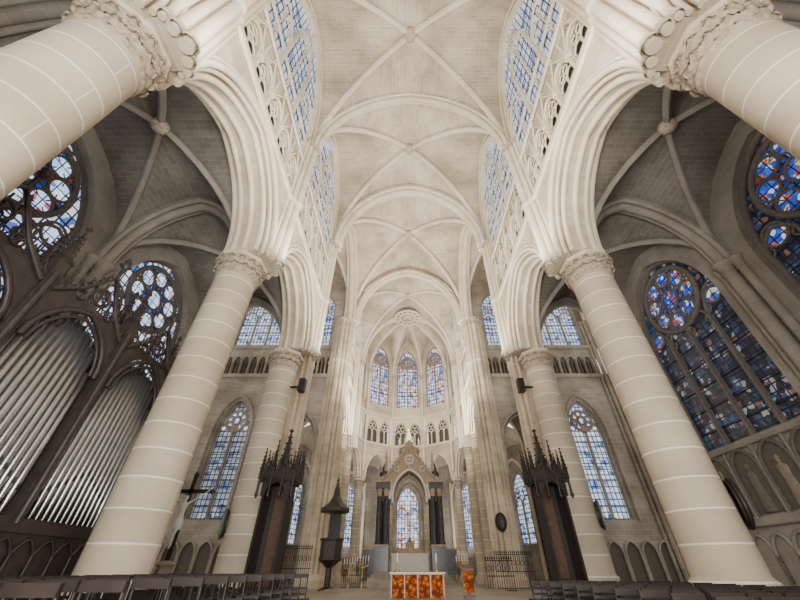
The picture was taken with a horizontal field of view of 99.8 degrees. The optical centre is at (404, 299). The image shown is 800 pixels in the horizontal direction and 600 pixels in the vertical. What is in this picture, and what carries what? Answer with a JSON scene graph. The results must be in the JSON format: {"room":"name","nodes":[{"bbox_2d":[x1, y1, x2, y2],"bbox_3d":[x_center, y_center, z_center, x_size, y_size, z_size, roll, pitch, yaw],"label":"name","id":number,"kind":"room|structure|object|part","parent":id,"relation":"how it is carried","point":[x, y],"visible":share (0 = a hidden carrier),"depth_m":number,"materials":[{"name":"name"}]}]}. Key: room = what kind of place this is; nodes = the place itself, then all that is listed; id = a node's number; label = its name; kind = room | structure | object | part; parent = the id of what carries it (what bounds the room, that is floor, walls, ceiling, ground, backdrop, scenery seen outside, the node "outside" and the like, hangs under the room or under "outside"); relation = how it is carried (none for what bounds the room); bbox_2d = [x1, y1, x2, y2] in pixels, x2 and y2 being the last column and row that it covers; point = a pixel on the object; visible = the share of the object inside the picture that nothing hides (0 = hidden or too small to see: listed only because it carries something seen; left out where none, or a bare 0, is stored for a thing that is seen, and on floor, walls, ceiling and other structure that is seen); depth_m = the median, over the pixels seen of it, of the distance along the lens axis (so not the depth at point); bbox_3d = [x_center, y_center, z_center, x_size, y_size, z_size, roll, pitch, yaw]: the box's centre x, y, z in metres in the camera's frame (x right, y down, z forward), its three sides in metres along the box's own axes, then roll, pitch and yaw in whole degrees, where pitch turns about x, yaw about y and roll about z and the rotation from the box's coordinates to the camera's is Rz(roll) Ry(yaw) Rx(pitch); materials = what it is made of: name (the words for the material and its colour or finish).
{"room":"church","nodes":[
{"label":"church","id":0,"kind":"room"},
{"bbox_2d":[59,127,197,360],"bbox_3d":[-17.200,-7.568,16.463,18.700,34.600,28.833,0,-39,0],"label":"wall","id":1,"kind":"structure","parent":0,"point":[101,205],"depth_m":17.50,"materials":[{"name":"stone"}]},
{"bbox_2d":[0,141,87,297],"bbox_3d":[-16.264,-3.620,12.799,0.412,11.656,7.112,0,-39,0],"label":"window","id":2,"kind":"structure","parent":1,"relation":"in","point":[59,205],"depth_m":15.78,"materials":[{"name":"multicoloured glass"}]},
{"bbox_2d":[83,260,181,387],"bbox_3d":[-16.264,2.194,20.057,0.412,11.656,7.112,0,-39,0],"label":"window","id":3,"kind":"structure","parent":1,"relation":"in","point":[158,277],"depth_m":21.80,"materials":[{"name":"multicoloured glass"}]},
{"bbox_2d":[0,0,281,334],"bbox_3d":[-12.255,-6.444,15.605,7.349,5.623,28.180,0,-39,0],"label":"ceiling","id":4,"kind":"structure","parent":0,"point":[166,154],"depth_m":18.07,"materials":[{"name":"stone"}]},
{"bbox_2d":[122,0,339,361],"bbox_3d":[-7.612,-12.679,20.600,3.015,21.350,28.866,0,-39,0],"label":"wall","id":5,"kind":"structure","parent":0,"point":[225,52],"depth_m":17.16,"materials":[{"name":"stone"}]},
{"bbox_2d":[267,0,317,150],"bbox_3d":[-7.088,-16.405,23.041,0.433,11.419,8.348,0,-39,0],"label":"window","id":6,"kind":"structure","parent":5,"relation":"in","point":[291,21],"depth_m":22.52,"materials":[{"name":"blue glass"}]},
{"bbox_2d":[310,138,336,252],"bbox_3d":[-7.088,-10.590,30.299,0.433,11.419,8.448,0,-39,0],"label":"window","id":7,"kind":"structure","parent":5,"relation":"in","point":[323,180],"depth_m":30.47,"materials":[{"name":"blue glass"}]},
{"bbox_2d":[151,270,355,588],"bbox_3d":[-16.277,5.738,32.912,20.545,34.401,13.292,0,-39,0],"label":"wall","id":8,"kind":"structure","parent":0,"point":[323,402],"depth_m":32.00,"materials":[{"name":"grey stone"}]},
{"bbox_2d":[187,402,248,518],"bbox_3d":[-17.350,15.028,32.816,3.660,10.780,0.378,0,-39,0],"label":"window","id":9,"kind":"structure","parent":8,"relation":"in","point":[220,469],"depth_m":32.24,"materials":[{"name":"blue glass"}]},
{"bbox_2d":[234,306,279,344],"bbox_3d":[-17.750,1.846,43.377,5.960,9.960,0.378,0,-39,0],"label":"window","id":10,"kind":"structure","parent":8,"relation":"in","point":[258,326],"depth_m":41.97,"materials":[{"name":"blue glass"}]},
{"bbox_2d":[321,296,335,344],"bbox_3d":[-10.800,2.408,42.926,4.160,8.520,0.378,0,-39,0],"label":"window","id":11,"kind":"structure","parent":8,"relation":"in","point":[327,331],"depth_m":42.59,"materials":[{"name":"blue glass"}]},
{"bbox_2d":[303,314,365,449],"bbox_3d":[-10.283,12.383,41.327,8.935,34.550,11.309,0,-39,0],"label":"wall","id":12,"kind":"structure","parent":0,"point":[351,423],"depth_m":42.95,"materials":[{"name":"stone"}]},
{"bbox_2d":[352,326,356,353],"bbox_3d":[-6.784,2.212,45.830,0.412,10.856,4.744,0,-39,0],"label":"window","id":13,"kind":"structure","parent":12,"relation":"in","point":[355,327],"depth_m":45.37,"materials":[{"name":"white glass"}]},
{"bbox_2d":[358,311,362,362],"bbox_3d":[-6.784,5.495,49.927,0.412,10.856,4.644,0,-39,0],"label":"window","id":14,"kind":"structure","parent":12,"relation":"in","point":[361,324],"depth_m":52.26,"materials":[{"name":"white glass"}]},
{"bbox_2d":[362,356,366,397],"bbox_3d":[-6.887,9.851,52.819,0.404,10.673,3.846,-11,-40,14],"label":"window","id":15,"kind":"structure","parent":12,"relation":"in","point":[366,356],"depth_m":52.63,"materials":[{"name":"white glass"}]},
{"bbox_2d":[172,580,550,598],"bbox_3d":[0.450,18.991,21.945,60.000,0.001,74.000,0,-39,0],"label":"floor","id":16,"kind":"structure","parent":0,"point":[337,586],"depth_m":25.66,"materials":[{"name":"beige stone"}]},
{"bbox_2d":[0,0,171,200],"bbox_3d":[-8.300,-2.397,5.892,2.365,13.309,2.426,0,-39,0],"label":"stone column","id":17,"kind":"structure","parent":16,"relation":"on","point":[57,82],"depth_m":7.65,"materials":[{"name":"stone"}]},
{"bbox_2d":[0,167,181,599],"bbox_3d":[-10.785,2.218,8.726,2.730,9.650,10.807,0,-39,0],"label":"pipe organ","id":18,"kind":"object","parent":16,"relation":"on","point":[72,417],"visible":0.93,"depth_m":9.46,"materials":[{"name":"brown wood"}]},
{"bbox_2d":[0,574,308,599],"bbox_3d":[-4.699,5.318,5.696,3.942,1.022,10.172,0,-39,0],"label":"chairs","id":19,"kind":"object","parent":16,"relation":"on","point":[115,586],"visible":1,"depth_m":5.19,"materials":[{"name":"brown wood"}]},
{"bbox_2d":[61,249,266,599],"bbox_3d":[-8.300,3.387,13.111,2.365,13.309,2.426,0,-39,0],"label":"stone column","id":20,"kind":"structure","parent":16,"relation":"on","point":[127,537],"depth_m":11.33,"materials":[{"name":"stone"}]},
{"bbox_2d":[153,472,214,573],"bbox_3d":[-11.450,11.581,16.990,2.402,5.370,1.294,-15,-41,17],"label":"crucifix","id":21,"kind":"object","parent":16,"relation":"on","point":[163,567],"visible":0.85,"depth_m":16.89,"materials":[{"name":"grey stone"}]},
{"bbox_2d":[207,348,303,592],"bbox_3d":[-8.600,9.233,20.408,2.365,13.309,2.426,0,-39,0],"label":"stone column","id":22,"kind":"structure","parent":16,"relation":"on","point":[284,363],"depth_m":19.62,"materials":[{"name":"stone"}]},
{"bbox_2d":[218,508,229,539],"bbox_3d":[-9.481,11.699,17.642,0.230,1.396,0.985,24,-44,-27],"label":"wall medallion","id":23,"kind":"object","parent":22,"relation":"attached to","point":[225,519],"visible":1,"depth_m":17.41,"materials":[{"name":"black metal"}]},
{"bbox_2d":[290,378,306,392],"bbox_3d":[-7.300,5.777,22.805,1.100,0.900,0.480,0,-39,0],"label":"loudspeaker","id":24,"kind":"object","parent":22,"relation":"attached to","point":[301,387],"visible":0.97,"depth_m":22.68,"materials":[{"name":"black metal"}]},
{"bbox_2d":[239,429,306,592],"bbox_3d":[-6.325,10.029,16.596,1.914,7.300,1.619,0,-39,0],"label":"stall","id":25,"kind":"object","parent":16,"relation":"on","point":[269,537],"visible":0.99,"depth_m":16.42,"materials":[{"name":"brown wood"}]},
{"bbox_3d":[-6.325,11.056,15.840,1.550,4.750,1.450,0,-39,0],"label":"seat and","id":26,"kind":"part","parent":25,"relation":"part of","materials":[{"name":"brown wood"}]},
{"bbox_2d":[278,544,312,591],"bbox_3d":[-7.565,17.710,22.330,2.670,2.480,0.100,0,-39,0],"label":"screen","id":27,"kind":"object","parent":16,"relation":"on","point":[297,548],"visible":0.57,"depth_m":22.56,"materials":[{"name":"black metal"}]},
{"bbox_2d":[317,478,349,591],"bbox_3d":[-4.850,15.555,22.775,2.000,6.400,1.732,0,-39,0],"label":"pulpit","id":28,"kind":"object","parent":16,"relation":"on","point":[331,547],"visible":0.95,"depth_m":22.19,"materials":[{"name":"brown wood"}]},
{"bbox_2d":[330,432,348,585],"bbox_3d":[-7.250,20.555,34.530,1.900,13.295,1.900,0,-39,0],"label":"column","id":29,"kind":"structure","parent":16,"relation":"on","point":[345,436],"depth_m":36.36,"materials":[{"name":"stone"}]},
{"bbox_2d":[333,445,353,583],"bbox_3d":[-7.250,23.806,38.588,1.900,13.295,1.900,0,-39,0],"label":"column","id":30,"kind":"structure","parent":16,"relation":"on","point":[349,449],"depth_m":39.02,"materials":[{"name":"stone"}]},
{"bbox_2d":[344,558,355,588],"bbox_3d":[-3.350,16.463,20.125,0.609,1.670,0.476,-24,-45,27],"label":"candelabrum","id":31,"kind":"object","parent":16,"relation":"on","point":[347,558],"visible":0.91,"depth_m":20.33,"materials":[{"name":"gold metal"}]},
{"bbox_2d":[340,559,367,588],"bbox_3d":[-3.465,18.921,23.282,1.870,1.780,0.100,0,-39,0],"label":"screen","id":32,"kind":"object","parent":16,"relation":"on","point":[365,587],"visible":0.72,"depth_m":23.21,"materials":[{"name":"metal"}]},
{"bbox_2d":[344,478,364,582],"bbox_3d":[-6.083,27.852,41.429,1.600,10.534,1.600,0,-39,0],"label":"column","id":33,"kind":"structure","parent":16,"relation":"on","point":[358,482],"depth_m":41.15,"materials":[{"name":"stone"}]},
{"bbox_2d":[357,556,368,588],"bbox_3d":[-2.450,15.799,19.376,0.609,1.770,0.476,-24,-45,27],"label":"candelabrum","id":34,"kind":"object","parent":16,"relation":"on","point":[362,567],"visible":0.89,"depth_m":19.65,"materials":[{"name":"gold metal"}]},
{"bbox_2d":[389,505,392,570],"bbox_3d":[-2.046,29.686,43.719,1.600,10.534,1.600,0,-39,0],"label":"column","id":35,"kind":"structure","parent":16,"relation":"on","point":[391,508],"depth_m":43.06,"materials":[{"name":"stone"}]},
{"bbox_2d":[362,427,459,587],"bbox_3d":[0.450,19.100,32.877,8.300,13.500,6.000,0,-39,0],"label":"altar","id":36,"kind":"object","parent":16,"relation":"on","point":[409,464],"visible":0.99,"depth_m":30.59,"materials":[{"name":"grey stone"}]},
{"bbox_2d":[291,589,539,599],"bbox_3d":[0.450,12.809,14.468,10.000,0.300,9.400,0,-39,0],"label":"platform","id":37,"kind":"object","parent":16,"relation":"on","point":[328,594],"visible":0.84,"depth_m":13.54,"materials":[{"name":"beige stone"}]},
{"bbox_2d":[390,553,444,597],"bbox_3d":[0.475,10.699,13.147,2.090,1.340,1.240,0,-39,0],"label":"altar table","id":38,"kind":"object","parent":37,"relation":"on","point":[403,584],"visible":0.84,"depth_m":12.54,"materials":[{"name":"orange stone"}]},
{"bbox_2d":[460,564,475,597],"bbox_3d":[2.400,10.633,12.777,0.440,0.980,0.360,0,-39,0],"label":"lectern","id":39,"kind":"object","parent":37,"relation":"on","point":[467,569],"visible":1,"depth_m":12.69,"materials":[{"name":"orange fabric"}]},
{"bbox_2d":[423,499,429,570],"bbox_3d":[2.946,29.686,43.719,1.600,10.534,1.600,0,-39,0],"label":"column","id":40,"kind":"structure","parent":16,"relation":"on","point":[425,510],"depth_m":43.30,"materials":[{"name":"stone"}]},
{"bbox_2d":[452,478,468,582],"bbox_3d":[6.983,27.852,41.429,1.600,10.534,1.600,0,-39,0],"label":"column","id":41,"kind":"structure","parent":16,"relation":"on","point":[457,482],"depth_m":41.49,"materials":[{"name":"stone"}]},
{"bbox_2d":[456,556,467,587],"bbox_3d":[3.350,15.799,19.376,0.609,1.770,0.476,-24,-45,27],"label":"candelabrum","id":42,"kind":"object","parent":16,"relation":"on","point":[458,556],"visible":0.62,"depth_m":19.70,"materials":[{"name":"gold metal"}]},
{"bbox_2d":[457,551,466,588],"bbox_3d":[4.050,18.769,23.404,0.609,2.170,0.476,-24,-45,27],"label":"candelabrum","id":43,"kind":"object","parent":16,"relation":"on","point":[459,551],"visible":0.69,"depth_m":23.87,"materials":[{"name":"gold metal"}]},
{"bbox_2d":[463,445,486,583],"bbox_3d":[8.150,23.806,38.588,1.900,13.295,1.900,0,-39,0],"label":"column","id":44,"kind":"structure","parent":16,"relation":"on","point":[474,505],"depth_m":37.58,"materials":[{"name":"stone"}]},
{"bbox_2d":[469,432,493,585],"bbox_3d":[8.150,20.555,34.530,1.900,13.295,1.900,0,-39,0],"label":"column","id":45,"kind":"structure","parent":16,"relation":"on","point":[473,436],"depth_m":33.71,"materials":[{"name":"stone"}]},
{"bbox_2d":[484,556,516,591],"bbox_3d":[5.635,16.170,19.848,1.670,1.780,0.100,0,-39,0],"label":"screen","id":46,"kind":"object","parent":16,"relation":"on","point":[492,560],"visible":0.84,"depth_m":19.96,"materials":[{"name":"black metal"}]},
{"bbox_2d":[493,551,537,591],"bbox_3d":[7.435,18.140,22.626,2.670,2.180,0.100,0,-39,0],"label":"screen","id":47,"kind":"object","parent":16,"relation":"on","point":[502,554],"visible":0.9,"depth_m":22.68,"materials":[{"name":"black metal"}]},
{"bbox_2d":[519,429,592,597],"bbox_3d":[7.225,10.029,16.596,1.914,7.300,1.619,0,-39,0],"label":"stall","id":48,"kind":"object","parent":16,"relation":"on","point":[563,555],"visible":0.98,"depth_m":16.38,"materials":[{"name":"brown wood"}]},
{"bbox_3d":[7.225,11.056,15.840,1.550,4.750,1.450,0,-39,0],"label":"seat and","id":49,"kind":"part","parent":48,"relation":"part of","materials":[{"name":"brown wood"}]},
{"bbox_2d":[518,348,619,581],"bbox_3d":[9.500,9.233,20.408,2.365,13.309,2.426,0,-39,0],"label":"stone column","id":50,"kind":"structure","parent":16,"relation":"on","point":[537,363],"depth_m":19.71,"materials":[{"name":"stone"}]},
{"bbox_2d":[516,378,532,392],"bbox_3d":[8.200,5.777,22.805,1.100,0.900,0.480,0,-39,0],"label":"loudspeaker","id":51,"kind":"object","parent":50,"relation":"attached to","point":[521,387],"visible":0.97,"depth_m":22.68,"materials":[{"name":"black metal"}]},
{"bbox_2d":[594,500,606,529],"bbox_3d":[10.381,11.387,17.892,0.230,1.396,0.985,-24,-44,27],"label":"wall medallion","id":52,"kind":"object","parent":50,"relation":"attached to","point":[598,510],"visible":1,"depth_m":17.66,"materials":[{"name":"black metal"}]},
{"bbox_2d":[529,581,799,599],"bbox_3d":[5.501,5.378,5.643,3.942,0.862,10.172,0,-39,0],"label":"chairs","id":53,"kind":"object","parent":16,"relation":"on","point":[603,590],"visible":1,"depth_m":6.32,"materials":[{"name":"brown wood"}]},
{"bbox_2d":[559,249,783,585],"bbox_3d":[9.200,3.387,13.111,2.365,13.309,2.426,0,-39,0],"label":"stone column","id":54,"kind":"structure","parent":16,"relation":"on","point":[715,545],"depth_m":11.21,"materials":[{"name":"stone"}]},
{"bbox_2d":[722,477,755,529],"bbox_3d":[10.175,6.189,10.285,0.230,1.394,0.983,-16,-41,19],"label":"wall medallion","id":55,"kind":"object","parent":54,"relation":"attached to","point":[735,494],"visible":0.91,"depth_m":10.10,"materials":[{"name":"black metal"}]},
{"bbox_2d":[667,0,799,160],"bbox_3d":[9.200,-2.397,5.892,2.365,13.309,2.426,0,-39,0],"label":"stone column","id":56,"kind":"structure","parent":16,"relation":"on","point":[742,55],"depth_m":8.42,"materials":[{"name":"stone"}]},
{"bbox_2d":[369,321,445,375],"bbox_3d":[0.450,7.898,56.010,15.829,7.556,7.779,0,-39,0],"label":"ceiling","id":57,"kind":"structure","parent":0,"point":[395,335],"depth_m":56.89,"materials":[{"name":"stone"}]},
{"bbox_2d":[352,341,463,478],"bbox_3d":[0.450,14.397,51.231,17.254,22.608,8.633,0,-39,0],"label":"wall","id":58,"kind":"structure","parent":0,"point":[442,440],"depth_m":50.60,"materials":[{"name":"stone"}]},
{"bbox_2d":[370,347,389,406],"bbox_3d":[-4.078,12.267,55.834,3.842,10.672,0.409,24,-45,-27],"label":"window","id":59,"kind":"structure","parent":58,"relation":"in","point":[380,372],"depth_m":55.39,"materials":[{"name":"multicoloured glass"}]},
{"bbox_2d":[397,351,418,407],"bbox_3d":[0.450,13.178,56.978,3.860,10.680,0.378,0,-39,0],"label":"window","id":60,"kind":"structure","parent":58,"relation":"in","point":[407,371],"depth_m":56.56,"materials":[{"name":"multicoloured glass"}]},
{"bbox_2d":[425,347,444,406],"bbox_3d":[4.989,12.262,55.828,3.842,10.672,0.410,-24,-45,27],"label":"window","id":61,"kind":"structure","parent":58,"relation":"in","point":[435,394],"depth_m":55.41,"materials":[{"name":"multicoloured glass"}]},
{"bbox_2d":[279,425,549,582],"bbox_3d":[0.450,27.292,45.662,32.685,16.700,15.800,0,-39,0],"label":"wall","id":62,"kind":"structure","parent":0,"point":[368,508],"depth_m":47.70,"materials":[{"name":"grey stone"}]},
{"bbox_2d":[286,483,303,544],"bbox_3d":[-14.201,26.138,42.818,0.362,7.945,3.790,-11,-40,14],"label":"window","id":63,"kind":"structure","parent":62,"relation":"in","point":[296,508],"depth_m":42.91,"materials":[{"name":"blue glass"}]},
{"bbox_2d":[343,485,353,547],"bbox_3d":[-8.601,30.957,48.831,3.782,7.942,0.368,24,-45,-27],"label":"window","id":64,"kind":"structure","parent":62,"relation":"in","point":[347,536],"depth_m":48.80,"materials":[{"name":"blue glass"}]},
{"bbox_2d":[396,488,419,548],"bbox_3d":[0.450,32.789,51.123,3.800,7.950,0.342,0,-39,0],"label":"window","id":65,"kind":"structure","parent":62,"relation":"in","point":[407,507],"depth_m":51.03,"materials":[{"name":"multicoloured glass"}]},
{"bbox_2d":[462,484,474,547],"bbox_3d":[9.508,30.954,48.827,3.782,7.942,0.368,-24,-45,27],"label":"window","id":66,"kind":"structure","parent":62,"relation":"in","point":[465,491],"depth_m":48.81,"materials":[{"name":"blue glass"}]},
{"bbox_2d":[513,473,536,544],"bbox_3d":[15.100,26.140,42.820,0.362,7.945,3.790,12,-40,-14],"label":"window","id":67,"kind":"structure","parent":62,"relation":"in","point":[520,494],"depth_m":42.64,"materials":[{"name":"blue glass"}]},
{"bbox_2d":[311,0,585,361],"bbox_3d":[0.428,-9.995,33.258,54.435,9.751,51.203,0,-39,0],"label":"ceiling","id":68,"kind":"structure","parent":0,"point":[410,99],"depth_m":32.82,"materials":[{"name":"stone"}]},
{"bbox_2d":[394,308,420,325],"bbox_3d":[0.450,2.748,54.690,4.346,1.300,4.346,0,-39,0],"label":"rosette","id":69,"kind":"object","parent":68,"relation":"attached to","point":[407,316],"visible":1,"depth_m":54.21,"materials":[{"name":"stone"}]},
{"bbox_2d":[450,307,526,455],"bbox_3d":[11.182,12.383,41.327,8.935,34.550,11.309,0,-39,0],"label":"wall","id":70,"kind":"structure","parent":0,"point":[462,396],"depth_m":43.06,"materials":[{"name":"stone"}]},
{"bbox_2d":[448,354,453,397],"bbox_3d":[7.785,9.855,52.823,0.404,10.673,3.846,12,-40,-14],"label":"window","id":71,"kind":"structure","parent":70,"relation":"in","point":[450,368],"depth_m":52.75,"materials":[{"name":"white glass"}]},
{"bbox_2d":[452,312,457,371],"bbox_3d":[7.684,5.495,49.927,0.412,10.856,4.644,0,-39,0],"label":"window","id":72,"kind":"structure","parent":70,"relation":"in","point":[453,319],"depth_m":51.65,"materials":[{"name":"white glass"}]},
{"bbox_2d":[459,325,464,352],"bbox_3d":[7.684,2.212,45.830,0.412,10.856,4.744,0,-39,0],"label":"window","id":73,"kind":"structure","parent":70,"relation":"in","point":[462,341],"depth_m":45.22,"materials":[{"name":"white glass"}]},
{"bbox_2d":[461,269,689,592],"bbox_3d":[17.177,5.738,32.912,20.545,34.401,13.292,0,-39,0],"label":"wall","id":74,"kind":"structure","parent":0,"point":[644,547],"depth_m":31.53,"materials":[{"name":"grey stone"}]},
{"bbox_2d":[481,294,500,344],"bbox_3d":[11.700,2.408,42.926,4.160,8.520,0.378,0,-39,0],"label":"window","id":75,"kind":"structure","parent":74,"relation":"in","point":[489,320],"depth_m":42.70,"materials":[{"name":"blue glass"}]},
{"bbox_2d":[495,512,506,531],"bbox_3d":[7.984,18.426,27.957,0.974,1.386,0.230,-13,-40,15],"label":"wall medallion","id":76,"kind":"object","parent":74,"relation":"attached to","point":[500,519],"visible":1,"depth_m":27.89,"materials":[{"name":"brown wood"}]},
{"bbox_2d":[541,306,583,344],"bbox_3d":[18.650,1.846,43.377,5.960,9.960,0.378,0,-39,0],"label":"window","id":77,"kind":"structure","parent":74,"relation":"in","point":[559,328],"depth_m":41.93,"materials":[{"name":"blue glass"}]},
{"bbox_2d":[569,402,632,518],"bbox_3d":[18.250,15.028,32.816,3.660,10.780,0.378,0,-39,0],"label":"window","id":78,"kind":"structure","parent":74,"relation":"in","point":[603,481],"depth_m":32.28,"materials":[{"name":"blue glass"}]},
{"bbox_2d":[478,0,719,361],"bbox_3d":[8.512,-12.679,20.600,3.015,21.350,28.866,0,-39,0],"label":"wall","id":79,"kind":"structure","parent":0,"point":[602,53],"depth_m":17.19,"materials":[{"name":"stone"}]},
{"bbox_2d":[482,137,512,252],"bbox_3d":[7.989,-10.590,30.299,0.433,11.419,8.448,0,-39,0],"label":"window","id":80,"kind":"structure","parent":79,"relation":"in","point":[497,179],"depth_m":30.32,"materials":[{"name":"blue glass"}]},
{"bbox_2d":[502,0,560,151],"bbox_3d":[7.989,-16.405,23.041,0.433,11.419,8.348,0,-39,0],"label":"window","id":81,"kind":"structure","parent":79,"relation":"in","point":[532,23],"depth_m":22.58,"materials":[{"name":"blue glass"}]},
{"bbox_2d":[539,0,799,331],"bbox_3d":[13.145,-6.444,15.605,7.349,5.623,28.180,0,-39,0],"label":"ceiling","id":82,"kind":"structure","parent":0,"point":[660,155],"depth_m":18.14,"materials":[{"name":"stone"}]},
{"bbox_2d":[624,119,799,585],"bbox_3d":[18.100,-7.568,16.463,18.700,34.600,28.833,0,-39,0],"label":"wall","id":83,"kind":"structure","parent":0,"point":[764,466],"depth_m":15.81,"materials":[{"name":"stone"}]},
{"bbox_2d":[639,260,799,451],"bbox_3d":[17.169,2.189,20.061,0.433,11.669,7.138,0,-39,0],"label":"window","id":84,"kind":"structure","parent":83,"relation":"in","point":[728,387],"depth_m":18.96,"materials":[{"name":"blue glass"}]},
{"bbox_2d":[739,131,799,292],"bbox_3d":[17.169,-3.626,12.803,0.433,11.669,7.138,0,-39,0],"label":"window","id":85,"kind":"structure","parent":83,"relation":"in","point":[769,183],"depth_m":15.65,"materials":[{"name":"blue glass"}]}
]}

